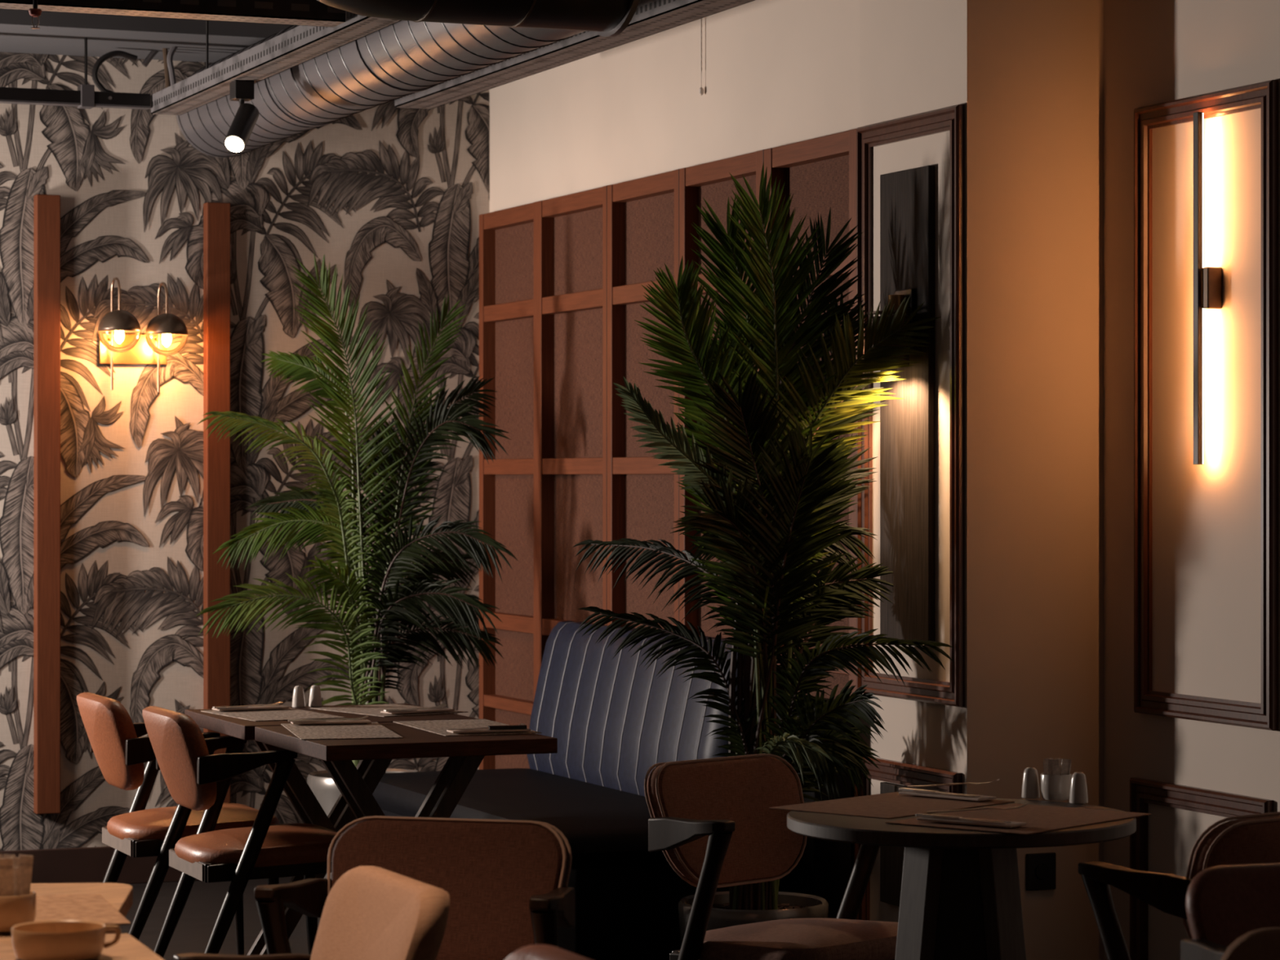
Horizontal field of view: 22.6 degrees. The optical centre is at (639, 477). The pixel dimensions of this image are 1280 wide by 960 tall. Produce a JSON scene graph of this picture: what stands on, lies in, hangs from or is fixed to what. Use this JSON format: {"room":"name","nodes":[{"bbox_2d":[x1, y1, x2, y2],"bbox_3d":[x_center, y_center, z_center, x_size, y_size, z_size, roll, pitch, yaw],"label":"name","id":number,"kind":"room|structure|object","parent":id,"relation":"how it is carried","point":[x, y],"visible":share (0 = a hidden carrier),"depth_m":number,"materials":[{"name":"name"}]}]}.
{"room":"restaurant","nodes":[
{"label":"restaurant","id":0,"kind":"room"},
{"bbox_2d":[0,8,291,62],"bbox_3d":[-1.187,-1.722,5.024,7.600,0.535,12.200,0,0,-22],"label":"ceiling","id":1,"kind":"structure","parent":0,"point":[64,33],"depth_m":10.58,"materials":[{"name":"grey paint"}]},
{"bbox_2d":[28,0,42,29],"bbox_3d":[-1.512,-1.506,8.000,0.034,0.768,0.034,0,0,-22],"label":"sprinkler head","id":2,"kind":"object","parent":1,"relation":"hanging from","point":[34,12],"visible":1,"depth_m":8.00},
{"bbox_2d":[0,37,151,109],"bbox_3d":[-2.294,-1.341,10.405,1.420,0.237,0.060,0,0,-22],"label":"rail","id":3,"kind":"object","parent":1,"relation":"hanging from","point":[86,96],"visible":1,"depth_m":10.56,"materials":[{"name":"black metal"}]},
{"bbox_2d":[91,50,137,92],"bbox_3d":[-1.778,-1.366,10.832,0.157,0.160,0.020,0,0,-22],"label":"cable","id":4,"kind":"object","parent":1,"relation":"hanging from","point":[102,59],"visible":0.91,"depth_m":10.81,"materials":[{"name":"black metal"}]},
{"bbox_2d":[142,49,159,66],"bbox_3d":[-1.656,-1.445,10.903,0.085,0.098,0.020,0,0,-22],"label":"conduit","id":5,"kind":"object","parent":1,"relation":"attached to","point":[153,53],"visible":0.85,"depth_m":10.89,"materials":[{"name":"grey metal"}]},
{"bbox_2d":[162,48,170,88],"bbox_3d":[-1.606,-1.389,10.859,0.032,0.164,0.018,0,0,-22],"label":"conduit","id":6,"kind":"object","parent":1,"relation":"attached to","point":[165,51],"visible":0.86,"depth_m":10.85,"materials":[{"name":"brown metal"}]},
{"bbox_2d":[166,46,177,85],"bbox_3d":[-1.575,-1.389,10.807,0.047,0.178,0.020,0,0,-22],"label":"conduit","id":7,"kind":"object","parent":1,"relation":"attached to","point":[172,50],"visible":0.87,"depth_m":10.79,"materials":[{"name":"grey metal"}]},
{"bbox_2d":[0,0,345,26],"bbox_3d":[-1.686,-1.552,8.228,1.900,0.675,0.110,0,0,-22],"label":"cable tray","id":8,"kind":"object","parent":1,"relation":"hanging from","point":[293,12],"visible":0.94,"depth_m":8.41,"materials":[{"name":"black metal"}]},
{"bbox_2d":[151,10,401,115],"bbox_3d":[-1.028,-1.551,9.329,0.100,0.678,2.950,0,0,-22],"label":"cable tray","id":9,"kind":"object","parent":1,"relation":"hanging from","point":[300,44],"visible":0.83,"depth_m":9.48,"materials":[{"name":"black metal"}]},
{"bbox_2d":[224,80,259,152],"bbox_3d":[-1.210,-1.097,9.740,0.095,0.230,0.205,0,0,-1],"label":"track spotlight","id":10,"kind":"object","parent":9,"relation":"attached to","point":[246,117],"visible":1,"depth_m":9.72,"materials":[{"name":"black metal"}]},
{"bbox_2d":[176,20,584,157],"bbox_3d":[-0.814,-1.284,9.624,0.334,0.334,3.475,0,0,-22],"label":"duct","id":11,"kind":"object","parent":1,"relation":"hanging from","point":[401,59],"visible":0.69,"depth_m":9.38,"materials":[{"name":"silver metal"}]},
{"bbox_2d":[316,0,639,37],"bbox_3d":[-0.553,-1.479,7.551,1.065,0.822,0.444,0,0,-22],"label":"duct","id":12,"kind":"object","parent":1,"relation":"hanging from","point":[606,18],"visible":1,"depth_m":7.57,"materials":[{"name":"black metal"}]},
{"bbox_2d":[394,0,755,108],"bbox_3d":[-0.032,-1.548,8.709,0.125,0.685,3.750,0,0,-22],"label":"cable tray","id":13,"kind":"object","parent":1,"relation":"hanging from","point":[651,17],"visible":0.74,"depth_m":9.07,"materials":[{"name":"black metal"}]},
{"bbox_2d":[698,17,703,95],"bbox_3d":[0.188,-1.529,9.786,0.016,0.722,0.016,0,0,-22],"label":"pull chain","id":14,"kind":"object","parent":1,"relation":"hanging from","point":[700,90],"visible":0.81,"depth_m":9.78,"materials":[{"name":"white metal"}]},
{"bbox_2d":[119,876,320,959],"bbox_3d":[-1.187,1.435,5.024,7.600,0.050,12.200,0,0,-22],"label":"floor","id":15,"kind":"structure","parent":0,"point":[194,927],"depth_m":10.16,"materials":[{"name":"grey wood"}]},
{"bbox_2d":[0,882,133,936],"bbox_3d":[-1.099,1.035,4.901,0.604,0.750,0.586,0,0,-5],"label":"table","id":16,"kind":"object","parent":15,"relation":"on","point":[119,895],"visible":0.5,"depth_m":5.11,"materials":[{"name":"beige wood"}]},
{"bbox_2d":[34,894,130,924],"bbox_3d":[-0.977,0.657,4.844,0.353,0.002,0.397,0,0,-17],"label":"placemat","id":17,"kind":"object","parent":16,"relation":"on","point":[94,908],"visible":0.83,"depth_m":4.85,"materials":[{"name":"beige fabric"}]},
{"bbox_2d":[0,889,35,932],"bbox_3d":[-0.922,0.629,4.648,0.088,0.052,0.088,0,0,-22],"label":"cup","id":18,"kind":"object","parent":17,"relation":"on","point":[17,909],"visible":0.82,"depth_m":4.61,"materials":[{"name":"orange ceramic"}]},
{"bbox_2d":[0,857,13,896],"bbox_3d":[-0.914,0.599,4.624,0.021,0.098,0.010,0,0,-5],"label":"sachet","id":19,"kind":"object","parent":18,"relation":"in","point":[6,872],"visible":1,"depth_m":4.62,"materials":[{"name":"paper"}]},
{"bbox_2d":[3,854,15,857],"bbox_3d":[-0.918,0.599,4.666,0.021,0.098,0.007,0,0,21],"label":"sachet","id":20,"kind":"object","parent":18,"relation":"in","point":[4,855],"visible":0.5,"depth_m":4.67,"materials":[{"name":"paper"}]},
{"bbox_2d":[7,857,21,896],"bbox_3d":[-0.906,0.599,4.634,0.021,0.098,0.007,0,0,19],"label":"sachet","id":21,"kind":"object","parent":18,"relation":"in","point":[16,868],"visible":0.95,"depth_m":4.63,"materials":[{"name":"paper"}]},
{"bbox_2d":[18,853,32,857],"bbox_3d":[-0.900,0.599,4.664,0.031,0.100,0.006,0,0,-20],"label":"sachet","id":22,"kind":"object","parent":18,"relation":"in","point":[20,854],"visible":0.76,"depth_m":4.67,"materials":[{"name":"paper"}]},
{"bbox_2d":[19,855,33,895],"bbox_3d":[-0.896,0.599,4.648,0.028,0.099,0.007,0,0,-19],"label":"sachet","id":23,"kind":"object","parent":18,"relation":"in","point":[25,862],"visible":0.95,"depth_m":4.65,"materials":[{"name":"paper"}]},
{"bbox_2d":[0,933,164,959],"bbox_3d":[-0.920,1.035,4.296,0.682,0.750,0.632,0,0,-9],"label":"table","id":24,"kind":"object","parent":15,"relation":"on","point":[127,948],"visible":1,"depth_m":4.46,"materials":[{"name":"beige wood"}]},
{"bbox_2d":[11,920,120,959],"bbox_3d":[-0.797,0.638,4.388,0.128,0.044,0.128,0,0,28],"label":"cup","id":25,"kind":"object","parent":24,"relation":"on","point":[51,940],"visible":1,"depth_m":4.35,"materials":[{"name":"ceramic"}]},
{"bbox_2d":[76,692,279,955],"bbox_3d":[-1.314,1.013,9.055,0.509,0.803,0.544,0,0,-22],"label":"dining chair","id":26,"kind":"object","parent":15,"relation":"on","point":[117,745],"visible":0.71,"depth_m":8.87,"materials":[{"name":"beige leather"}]},
{"bbox_2d":[142,706,341,958],"bbox_3d":[-1.042,1.013,8.508,0.509,0.803,0.544,0,0,-22],"label":"dining chair","id":27,"kind":"object","parent":15,"relation":"on","point":[196,780],"visible":0.86,"depth_m":8.32,"materials":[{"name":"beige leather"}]},
{"bbox_2d":[173,866,449,959],"bbox_3d":[-0.574,1.013,4.816,0.509,0.803,0.544,0,0,-23],"label":"dining chair","id":28,"kind":"object","parent":15,"relation":"on","point":[370,913],"visible":1,"depth_m":4.89,"materials":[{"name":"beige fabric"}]},
{"bbox_2d":[184,703,478,955],"bbox_3d":[-0.867,1.035,8.920,0.660,0.750,0.648,0,0,-22],"label":"dining table","id":29,"kind":"object","parent":15,"relation":"on","point":[303,799],"visible":0.23,"depth_m":8.84,"materials":[{"name":"brown wood"}]},
{"bbox_2d":[200,707,346,721],"bbox_3d":[-1.021,0.659,8.891,0.264,0.002,0.422,0,0,-28],"label":"placemat","id":30,"kind":"object","parent":29,"relation":"on","point":[275,714],"visible":0.96,"depth_m":8.87,"materials":[{"name":"grey fabric"}]},
{"bbox_2d":[212,705,288,711],"bbox_3d":[-1.100,0.652,9.038,0.210,0.005,0.060,0,0,-28],"label":"paper napkin","id":31,"kind":"object","parent":30,"relation":"on","point":[281,706],"visible":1,"depth_m":9.01,"materials":[{"name":"grey paper"}]},
{"bbox_2d":[213,705,280,708],"bbox_3d":[-1.102,0.646,9.021,0.210,0.005,0.019,0,0,-26],"label":"table knife","id":32,"kind":"object","parent":31,"relation":"on","point":[242,706],"visible":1,"depth_m":9.00,"materials":[{"name":"metal"}]},
{"bbox_2d":[240,701,283,706],"bbox_3d":[-1.101,0.643,9.051,0.190,0.010,0.024,0,0,-32],"label":"fork","id":33,"kind":"object","parent":31,"relation":"on","point":[279,702],"visible":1,"depth_m":9.07,"materials":[{"name":"metal"}]},
{"bbox_2d":[292,685,305,707],"bbox_3d":[-0.980,0.628,9.183,0.038,0.062,0.038,0,0,-22],"label":"salt shaker","id":34,"kind":"object","parent":29,"relation":"on","point":[298,700],"visible":1,"depth_m":9.17,"materials":[{"name":"white ceramic"}]},
{"bbox_2d":[308,684,321,706],"bbox_3d":[-0.934,0.628,9.209,0.038,0.062,0.038,0,0,-22],"label":"salt shaker","id":35,"kind":"object","parent":29,"relation":"on","point":[315,698],"visible":1,"depth_m":9.20,"materials":[{"name":"silver metal"}]},
{"bbox_2d":[310,703,468,716],"bbox_3d":[-0.711,0.659,9.050,0.279,0.002,0.392,0,0,-37],"label":"placemat","id":36,"kind":"object","parent":29,"relation":"on","point":[374,709],"visible":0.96,"depth_m":9.05,"materials":[{"name":"grey fabric"}]},
{"bbox_2d":[380,708,454,714],"bbox_3d":[-0.620,0.652,8.929,0.210,0.005,0.060,0,0,-37],"label":"paper napkin","id":37,"kind":"object","parent":36,"relation":"on","point":[436,709],"visible":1,"depth_m":8.91,"materials":[{"name":"grey paper"}]},
{"bbox_2d":[383,707,447,711],"bbox_3d":[-0.619,0.646,8.911,0.210,0.005,0.019,0,0,-35],"label":"table knife","id":38,"kind":"object","parent":37,"relation":"on","point":[401,709],"visible":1,"depth_m":8.89,"materials":[{"name":"metal"}]},
{"bbox_2d":[413,703,446,708],"bbox_3d":[-0.623,0.643,8.941,0.190,0.010,0.024,0,0,-40],"label":"fork","id":39,"kind":"object","parent":37,"relation":"on","point":[442,704],"visible":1,"depth_m":8.98,"materials":[{"name":"metal"}]},
{"bbox_2d":[195,252,517,878],"bbox_3d":[-0.947,0.332,10.682,1.059,2.155,0.427,0,0,-6],"label":"potted palm","id":40,"kind":"object","parent":15,"relation":"on","point":[371,661],"visible":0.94,"depth_m":10.62,"materials":[{"name":"green plant"}]},
{"bbox_2d":[306,768,420,878],"bbox_3d":[-0.912,1.200,10.699,0.400,0.420,0.400,0,0,-22],"label":"pot","id":41,"kind":"object","parent":40,"relation":"attached to","point":[321,783],"depth_m":10.56,"materials":[{"name":"white ceramic"}]},
{"bbox_2d":[254,722,557,818],"bbox_3d":[-0.615,1.035,8.288,0.608,0.750,0.660,0,0,-22],"label":"dining table","id":42,"kind":"object","parent":15,"relation":"on","point":[465,753],"visible":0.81,"depth_m":8.15,"materials":[{"name":"brown wood"}]},
{"bbox_2d":[280,722,403,739],"bbox_3d":[-0.779,0.659,8.317,0.258,0.002,0.512,0,0,-12],"label":"placemat","id":43,"kind":"object","parent":42,"relation":"on","point":[373,730],"visible":1,"depth_m":8.27,"materials":[{"name":"grey fabric"}]},
{"bbox_2d":[290,720,371,724],"bbox_3d":[-0.823,0.652,8.523,0.210,0.005,0.060,0,0,-12],"label":"paper napkin","id":44,"kind":"object","parent":43,"relation":"on","point":[356,721],"visible":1,"depth_m":8.50,"materials":[{"name":"grey paper"}]},
{"bbox_2d":[288,719,367,721],"bbox_3d":[-0.830,0.646,8.508,0.210,0.005,0.019,0,0,-10],"label":"table knife","id":45,"kind":"object","parent":44,"relation":"on","point":[295,720],"visible":1,"depth_m":8.50,"materials":[{"name":"metal"}]},
{"bbox_2d":[325,715,368,719],"bbox_3d":[-0.821,0.643,8.536,0.190,0.010,0.024,0,0,-16],"label":"fork","id":46,"kind":"object","parent":44,"relation":"on","point":[365,717],"visible":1,"depth_m":8.54,"materials":[{"name":"metal"}]},
{"bbox_2d":[393,719,542,736],"bbox_3d":[-0.459,0.659,8.432,0.258,0.002,0.497,0,0,-20],"label":"placemat","id":47,"kind":"object","parent":42,"relation":"on","point":[437,726],"visible":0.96,"depth_m":8.47,"materials":[{"name":"grey fabric"}]},
{"bbox_2d":[446,728,530,733],"bbox_3d":[-0.389,0.652,8.242,0.210,0.005,0.060,0,0,-20],"label":"paper napkin","id":48,"kind":"object","parent":47,"relation":"on","point":[526,729],"visible":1,"depth_m":8.22,"materials":[{"name":"grey paper"}]},
{"bbox_2d":[448,724,526,729],"bbox_3d":[-0.394,0.644,8.225,0.210,0.010,0.022,0,0,-18],"label":"table knife","id":49,"kind":"object","parent":48,"relation":"on","point":[502,726],"visible":1,"depth_m":8.23,"materials":[{"name":"metal"}]},
{"bbox_2d":[462,723,524,728],"bbox_3d":[-0.389,0.643,8.254,0.190,0.010,0.024,0,0,-24],"label":"fork","id":50,"kind":"object","parent":48,"relation":"on","point":[521,723],"visible":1,"depth_m":8.24,"materials":[{"name":"metal"}]},
{"bbox_2d":[254,815,574,959],"bbox_3d":[-0.391,1.011,5.488,0.544,0.808,0.509,0,0,16],"label":"dining chair","id":51,"kind":"object","parent":15,"relation":"on","point":[504,880],"visible":0.78,"depth_m":5.63,"materials":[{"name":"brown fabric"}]},
{"bbox_2d":[504,944,591,959],"bbox_3d":[-0.276,1.013,3.966,0.509,0.803,0.544,0,0,-23],"label":"dining chair","id":52,"kind":"object","parent":15,"relation":"on","point":[531,952],"visible":1,"depth_m":4.15,"materials":[{"name":"brown leather"}]},
{"bbox_2d":[372,620,759,959],"bbox_3d":[-0.221,0.942,9.620,0.765,0.937,2.020,0,0,-22],"label":"bench","id":53,"kind":"object","parent":15,"relation":"on","point":[611,720],"visible":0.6,"depth_m":9.50,"materials":[{"name":"blue leather"}]},
{"bbox_2d":[572,161,954,945],"bbox_3d":[0.268,0.293,8.395,1.192,2.233,0.545,0,0,21],"label":"potted palm","id":54,"kind":"object","parent":15,"relation":"on","point":[784,456],"visible":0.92,"depth_m":8.33,"materials":[{"name":"green plant"}]},
{"bbox_2d":[678,891,828,945],"bbox_3d":[0.297,1.260,8.400,0.394,0.300,0.394,0,0,-22],"label":"pot","id":55,"kind":"object","parent":54,"relation":"attached to","point":[729,908],"depth_m":8.35,"materials":[{"name":"grey metal"}]},
{"bbox_2d":[644,753,897,959],"bbox_3d":[0.319,1.011,6.774,0.544,0.808,0.509,0,0,-45],"label":"dining chair","id":56,"kind":"object","parent":15,"relation":"on","point":[713,821],"visible":0.81,"depth_m":6.78,"materials":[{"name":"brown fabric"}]},
{"bbox_2d":[786,798,1136,959],"bbox_3d":[0.627,1.035,6.261,0.679,0.750,0.679,0,0,-22],"label":"round table","id":57,"kind":"object","parent":15,"relation":"on","point":[961,899],"visible":0.66,"depth_m":6.16,"materials":[{"name":"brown wood"}]},
{"bbox_2d":[768,791,1014,818],"bbox_3d":[0.509,0.659,6.435,0.297,0.002,0.426,0,0,41],"label":"placemat","id":58,"kind":"object","parent":57,"relation":"on","point":[888,805],"visible":0.93,"depth_m":6.42,"materials":[{"name":"brown fabric"}]},
{"bbox_2d":[898,791,996,800],"bbox_3d":[0.630,0.652,6.561,0.210,0.005,0.060,0,0,44],"label":"paper napkin","id":59,"kind":"object","parent":58,"relation":"on","point":[981,797],"visible":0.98,"depth_m":6.53,"materials":[{"name":"brown paper"}]},
{"bbox_2d":[898,787,980,796],"bbox_3d":[0.613,0.646,6.558,0.019,0.005,0.210,0,0,-44],"label":"table knife","id":60,"kind":"object","parent":59,"relation":"on","point":[917,790],"visible":1,"depth_m":6.57,"materials":[{"name":"metal"}]},
{"bbox_2d":[906,778,999,786],"bbox_3d":[0.642,0.628,6.566,0.189,0.022,0.024,0,0,18],"label":"fork","id":61,"kind":"object","parent":59,"relation":"on","point":[984,783],"visible":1,"depth_m":6.56,"materials":[{"name":"metal"}]},
{"bbox_2d":[885,803,1151,835],"bbox_3d":[0.733,0.658,6.174,0.315,0.002,0.455,0,0,39],"label":"placemat","id":62,"kind":"object","parent":57,"relation":"on","point":[1038,818],"visible":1,"depth_m":6.17,"materials":[{"name":"brown fabric"}]},
{"bbox_2d":[916,817,1026,827],"bbox_3d":[0.627,0.651,6.058,0.210,0.005,0.060,0,0,38],"label":"paper napkin","id":63,"kind":"object","parent":62,"relation":"on","point":[1013,824],"visible":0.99,"depth_m":6.03,"materials":[{"name":"brown paper"}]},
{"bbox_2d":[915,813,1011,822],"bbox_3d":[0.611,0.646,6.053,0.210,0.005,0.019,0,0,40],"label":"table knife","id":64,"kind":"object","parent":63,"relation":"on","point":[920,815],"visible":1,"depth_m":6.06,"materials":[{"name":"metal"}]},
{"bbox_2d":[926,803,1027,813],"bbox_3d":[0.639,0.627,6.064,0.189,0.022,0.024,0,0,12],"label":"fork","id":65,"kind":"object","parent":63,"relation":"on","point":[1024,805],"visible":1,"depth_m":6.06,"materials":[{"name":"metal"}]},
{"bbox_2d":[1021,767,1039,798],"bbox_3d":[0.804,0.628,6.586,0.038,0.063,0.038,0,0,-22],"label":"salt shaker","id":66,"kind":"object","parent":57,"relation":"on","point":[1030,784],"visible":1,"depth_m":6.57,"materials":[{"name":"silver metal"}]},
{"bbox_2d":[1040,773,1071,800],"bbox_3d":[0.853,0.634,6.559,0.063,0.052,0.063,0,0,-22],"label":"cup","id":67,"kind":"object","parent":57,"relation":"on","point":[1055,788],"visible":0.96,"depth_m":6.53,"materials":[{"name":"white ceramic"}]},
{"bbox_2d":[1043,758,1049,774],"bbox_3d":[0.836,0.615,6.567,0.019,0.076,0.006,0,0,14],"label":"sachet","id":68,"kind":"object","parent":67,"relation":"in","point":[1045,760],"visible":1,"depth_m":6.57,"materials":[{"name":"paper"}]},
{"bbox_2d":[1047,759,1053,774],"bbox_3d":[0.841,0.615,6.551,0.020,0.076,0.006,0,0,24],"label":"sachet","id":69,"kind":"object","parent":67,"relation":"in","point":[1050,762],"visible":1,"depth_m":6.55,"materials":[{"name":"paper"}]},
{"bbox_2d":[1047,759,1054,775],"bbox_3d":[0.843,0.615,6.549,0.018,0.076,0.007,0,0,12],"label":"sachet","id":70,"kind":"object","parent":67,"relation":"in","point":[1049,770],"visible":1,"depth_m":6.55,"materials":[{"name":"paper"}]},
{"bbox_2d":[1051,759,1059,775],"bbox_3d":[0.852,0.615,6.545,0.020,0.076,0.004,0,0,12],"label":"sachet","id":71,"kind":"object","parent":67,"relation":"in","point":[1055,768],"visible":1,"depth_m":6.54,"materials":[{"name":"paper"}]},
{"bbox_2d":[1058,758,1062,775],"bbox_3d":[0.866,0.615,6.567,0.018,0.076,0.006,0,0,23],"label":"sachet","id":72,"kind":"object","parent":67,"relation":"in","point":[1060,759],"visible":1,"depth_m":6.57,"materials":[{"name":"paper"}]},
{"bbox_2d":[1060,759,1068,775],"bbox_3d":[0.868,0.615,6.553,0.022,0.076,0.007,0,0,-16],"label":"sachet","id":73,"kind":"object","parent":67,"relation":"in","point":[1064,771],"visible":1,"depth_m":6.55,"materials":[{"name":"paper"}]},
{"bbox_2d":[1067,759,1071,774],"bbox_3d":[0.873,0.615,6.560,0.022,0.076,0.008,0,0,27],"label":"sachet","id":74,"kind":"object","parent":67,"relation":"in","point":[1069,760],"visible":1,"depth_m":6.56,"materials":[{"name":"paper"}]},
{"bbox_2d":[1069,772,1088,804],"bbox_3d":[0.888,0.628,6.479,0.038,0.063,0.038,0,0,-22],"label":"salt shaker","id":75,"kind":"object","parent":57,"relation":"on","point":[1078,788],"visible":1,"depth_m":6.46,"materials":[{"name":"white ceramic"}]},
{"bbox_2d":[1078,811,1279,959],"bbox_3d":[1.047,1.011,5.985,0.544,0.808,0.509,0,0,-38],"label":"dining chair","id":76,"kind":"object","parent":15,"relation":"on","point":[1247,839],"visible":0.62,"depth_m":5.73,"materials":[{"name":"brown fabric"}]},
{"bbox_2d":[1180,862,1279,959],"bbox_3d":[1.123,1.013,4.872,0.544,0.803,0.509,0,0,-19],"label":"dining chair","id":77,"kind":"object","parent":15,"relation":"on","point":[1224,904],"visible":0.77,"depth_m":5.00,"materials":[{"name":"brown leather"}]},
{"bbox_2d":[1221,927,1279,959],"bbox_3d":[0.920,1.013,4.085,0.544,0.803,0.509,0,0,21],"label":"dining chair","id":78,"kind":"object","parent":15,"relation":"on","point":[1263,944],"visible":1,"depth_m":4.32,"materials":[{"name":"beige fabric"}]},
{"bbox_2d":[0,51,489,851],"bbox_3d":[-2.219,-0.240,10.995,3.805,3.300,0.124,0,0,-22],"label":"wall","id":79,"kind":"structure","parent":0,"point":[393,198],"depth_m":11.18,"materials":[{"name":"paper"}]},
{"bbox_2d":[33,194,60,813],"bbox_3d":[-2.034,0.092,10.978,0.082,2.120,0.055,0,0,-22],"label":"wooden post","id":80,"kind":"object","parent":79,"relation":"attached to","point":[46,207],"visible":1,"depth_m":10.95,"materials":[{"name":"brown wood"}]},
{"bbox_2d":[0,846,199,884],"bbox_3d":[-2.063,1.344,10.984,3.285,0.132,0.022,0,0,-22],"label":"baseboard","id":81,"kind":"structure","parent":79,"relation":"attached to","point":[77,864],"depth_m":11.03,"materials":[{"name":"black wood"}]},
{"bbox_2d":[97,277,187,391],"bbox_3d":[-1.718,-0.492,11.025,0.311,0.392,0.199,0,0,-22],"label":"wall sconce","id":82,"kind":"object","parent":79,"relation":"attached to","point":[117,348],"visible":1,"depth_m":11.03,"materials":[{"name":"gold metal"}]},
{"bbox_2d":[203,202,230,803],"bbox_3d":[-1.481,0.096,11.204,0.084,2.112,0.055,0,0,-22],"label":"wooden post","id":83,"kind":"object","parent":79,"relation":"attached to","point":[216,215],"visible":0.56,"depth_m":11.18,"materials":[{"name":"brown wood"}]},
{"bbox_2d":[489,0,859,212],"bbox_3d":[0.125,-0.240,10.129,0.120,3.300,3.460,0,0,-22],"label":"wall","id":84,"kind":"structure","parent":0,"point":[775,73],"depth_m":9.96,"materials":[{"name":"beige paint"}]},
{"bbox_2d":[479,128,859,769],"bbox_3d":[0.033,0.206,10.115,0.060,2.307,3.105,0,0,-22],"label":"wall paneling","id":85,"kind":"structure","parent":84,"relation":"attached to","point":[562,278],"depth_m":10.67,"materials":[{"name":"brown wood"}]},
{"bbox_2d":[859,0,1103,959],"bbox_3d":[0.987,-0.240,8.491,0.597,3.300,0.616,0,0,-22],"label":"wall","id":86,"kind":"structure","parent":0,"point":[1028,75],"depth_m":8.19,"materials":[{"name":"beige paint"}]},
{"bbox_2d":[880,782,921,906],"bbox_3d":[0.699,0.969,8.378,0.019,0.317,0.280,0,0,-22],"label":"board","id":87,"kind":"object","parent":86,"relation":"attached to","point":[891,858],"visible":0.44,"depth_m":8.44,"materials":[{"name":"brown wood"}]},
{"bbox_2d":[880,165,934,641],"bbox_3d":[0.699,-0.184,8.378,0.019,1.239,0.280,0,0,-22],"label":"board","id":88,"kind":"object","parent":86,"relation":"attached to","point":[907,197],"visible":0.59,"depth_m":8.34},
{"bbox_2d":[866,288,915,364],"bbox_3d":[0.654,-0.389,8.331,0.100,0.203,0.144,0,0,-22],"label":"wall lamp","id":89,"kind":"object","parent":88,"relation":"attached to","point":[896,299],"visible":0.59,"depth_m":8.32,"materials":[{"name":"black metal"}]},
{"bbox_2d":[853,756,962,920],"bbox_3d":[0.697,1.065,8.383,0.022,0.630,0.585,0,0,-22],"label":"trim","id":90,"kind":"structure","parent":86,"relation":"attached to","point":[889,771],"depth_m":8.40,"materials":[{"name":"brown wood"}]},
{"bbox_2d":[856,104,964,706],"bbox_3d":[0.702,-0.181,8.370,0.022,1.525,0.583,0,0,-22],"label":"trim","id":91,"kind":"structure","parent":86,"relation":"attached to","point":[952,118],"depth_m":8.16,"materials":[{"name":"brown wood"}]},
{"bbox_2d":[1026,852,1055,890],"bbox_3d":[1.024,1.006,8.166,0.084,0.094,0.014,0,0,-22],"label":"wall socket","id":92,"kind":"object","parent":86,"relation":"attached to","point":[1040,867],"visible":1,"depth_m":8.16,"materials":[{"name":"black plastic"}]},
{"bbox_2d":[1035,863,1048,879],"bbox_3d":[1.026,1.006,8.163,0.042,0.042,0.007,0,0,-22],"label":"outlet","id":93,"kind":"object","parent":92,"relation":"attached to","point":[1042,870],"depth_m":8.16,"materials":[{"name":"black plastic"}]},
{"bbox_2d":[1103,0,1279,959],"bbox_3d":[2.225,-0.240,5.877,0.120,3.300,5.200,0,0,-22],"label":"wall","id":94,"kind":"structure","parent":0,"point":[1206,517],"depth_m":7.88,"materials":[{"name":"beige paint"}]},
{"bbox_2d":[1129,777,1273,959],"bbox_3d":[1.362,1.069,7.804,0.022,0.621,0.620,0,0,-22],"label":"trim","id":95,"kind":"structure","parent":94,"relation":"attached to","point":[1143,792],"depth_m":8.00,"materials":[{"name":"brown wood"}]},
{"bbox_2d":[1133,80,1278,730],"bbox_3d":[1.369,-0.169,7.785,0.022,1.524,0.620,0,0,-22],"label":"trim","id":96,"kind":"structure","parent":94,"relation":"attached to","point":[1264,95],"depth_m":7.72,"materials":[{"name":"brown wood"}]},
{"bbox_2d":[1193,111,1222,464],"bbox_3d":[1.373,-0.457,7.737,0.052,0.852,0.050,0,0,-22],"label":"wall lamp","id":97,"kind":"object","parent":94,"relation":"attached to","point":[1207,281],"visible":1,"depth_m":7.73,"materials":[{"name":"black metal"}]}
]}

